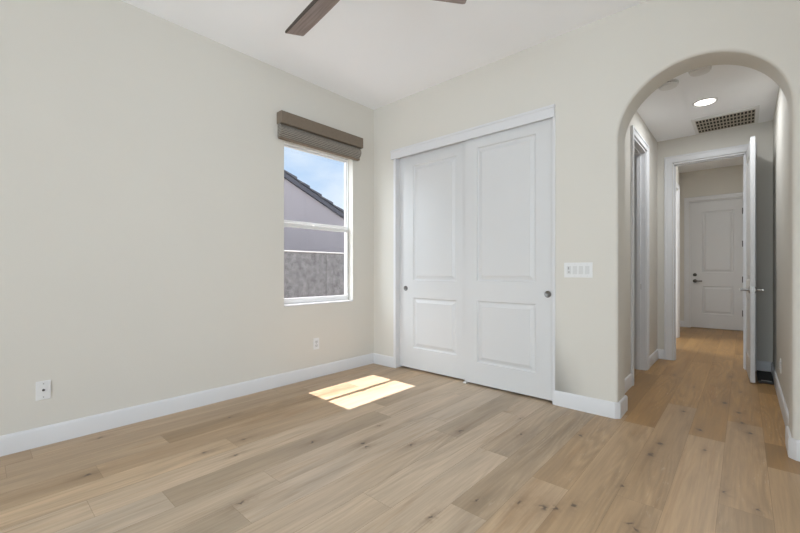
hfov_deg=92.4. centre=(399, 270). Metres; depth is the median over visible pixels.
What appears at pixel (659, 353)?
baseboard
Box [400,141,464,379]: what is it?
door
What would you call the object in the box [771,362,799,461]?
baseboard
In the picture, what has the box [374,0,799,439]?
wall
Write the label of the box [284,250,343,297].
fence
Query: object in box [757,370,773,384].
floor mat
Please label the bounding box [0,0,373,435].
wall
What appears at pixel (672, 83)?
smoke detector
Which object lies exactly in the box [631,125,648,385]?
door frame
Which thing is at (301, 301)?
window
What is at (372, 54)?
ceiling
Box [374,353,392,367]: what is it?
baseboard
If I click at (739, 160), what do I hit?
ceiling
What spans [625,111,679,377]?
wall
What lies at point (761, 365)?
baseboard
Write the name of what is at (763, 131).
wall
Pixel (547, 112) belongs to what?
door frame
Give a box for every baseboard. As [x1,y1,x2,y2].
[0,353,373,456]
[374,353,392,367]
[555,373,631,418]
[649,349,663,367]
[757,360,770,371]
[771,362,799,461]
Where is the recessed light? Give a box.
[692,97,717,106]
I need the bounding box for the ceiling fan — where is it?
[285,0,466,35]
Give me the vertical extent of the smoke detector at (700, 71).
0.040 m
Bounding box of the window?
[284,141,352,306]
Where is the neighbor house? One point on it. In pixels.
(302, 203)
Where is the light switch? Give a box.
[564,262,592,277]
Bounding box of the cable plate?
[36,380,50,400]
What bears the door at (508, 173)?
in the wall at (596, 75)
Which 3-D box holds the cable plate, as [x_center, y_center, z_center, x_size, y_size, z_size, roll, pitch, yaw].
[-2.265,0.761,2.437,0.018,0.120,0.072,0,0,42]
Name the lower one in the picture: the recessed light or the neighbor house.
the neighbor house
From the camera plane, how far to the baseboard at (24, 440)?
2.90 m
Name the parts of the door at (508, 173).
finger pull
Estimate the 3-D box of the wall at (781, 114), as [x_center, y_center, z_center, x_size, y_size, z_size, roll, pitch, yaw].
[4.499,-0.463,4.592,0.100,3.148,5.915,0,0,42]
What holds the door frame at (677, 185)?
attached to the wall at (637, 121)
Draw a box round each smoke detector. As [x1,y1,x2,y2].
[658,79,678,90]
[688,66,711,76]
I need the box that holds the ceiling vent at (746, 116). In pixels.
[691,105,759,134]
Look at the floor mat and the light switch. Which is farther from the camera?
the floor mat
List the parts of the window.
sash, sash, sill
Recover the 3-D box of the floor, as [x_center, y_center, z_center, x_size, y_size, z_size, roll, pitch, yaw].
[1.154,1.171,2.914,4.772,0.120,13.480,0,0,42]
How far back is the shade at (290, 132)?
3.93 m
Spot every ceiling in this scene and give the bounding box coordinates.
[121,0,646,109]
[637,65,778,141]
[678,157,742,172]
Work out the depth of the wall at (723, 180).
7.37 m
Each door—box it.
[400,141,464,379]
[465,118,551,400]
[691,198,742,330]
[740,136,764,382]
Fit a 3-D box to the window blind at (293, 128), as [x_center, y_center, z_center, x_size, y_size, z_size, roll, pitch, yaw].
[-0.798,-1.385,4.019,0.088,0.252,1.040,0,0,42]
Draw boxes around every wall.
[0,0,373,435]
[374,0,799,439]
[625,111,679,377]
[657,120,772,361]
[680,165,742,320]
[773,87,788,410]
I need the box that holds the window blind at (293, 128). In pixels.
[277,110,362,160]
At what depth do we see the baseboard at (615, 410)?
3.00 m
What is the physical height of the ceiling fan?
0.399 m
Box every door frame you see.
[390,104,554,404]
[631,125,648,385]
[664,143,756,370]
[676,182,679,337]
[684,192,742,326]
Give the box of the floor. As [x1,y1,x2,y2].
[0,327,799,532]
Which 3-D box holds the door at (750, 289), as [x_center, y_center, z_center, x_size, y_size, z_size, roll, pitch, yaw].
[3.675,-0.109,4.024,0.179,2.420,0.676,0,0,39]
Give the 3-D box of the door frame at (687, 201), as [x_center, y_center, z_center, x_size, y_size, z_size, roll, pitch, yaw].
[6.006,-0.160,7.289,0.967,2.542,0.162,0,0,42]
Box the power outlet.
[313,338,318,349]
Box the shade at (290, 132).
[278,123,360,158]
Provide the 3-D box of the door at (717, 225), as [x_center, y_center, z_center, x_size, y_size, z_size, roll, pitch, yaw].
[5.975,-0.117,7.254,0.787,2.431,0.104,0,0,42]
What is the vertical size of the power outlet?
0.118 m
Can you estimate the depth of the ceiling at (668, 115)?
3.66 m
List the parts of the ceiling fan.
blade, blade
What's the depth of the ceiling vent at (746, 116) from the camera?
4.14 m
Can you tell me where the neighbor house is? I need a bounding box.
[284,170,343,252]
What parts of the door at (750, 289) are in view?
handle, panel, handle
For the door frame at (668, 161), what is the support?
attached to the wall at (763, 131)

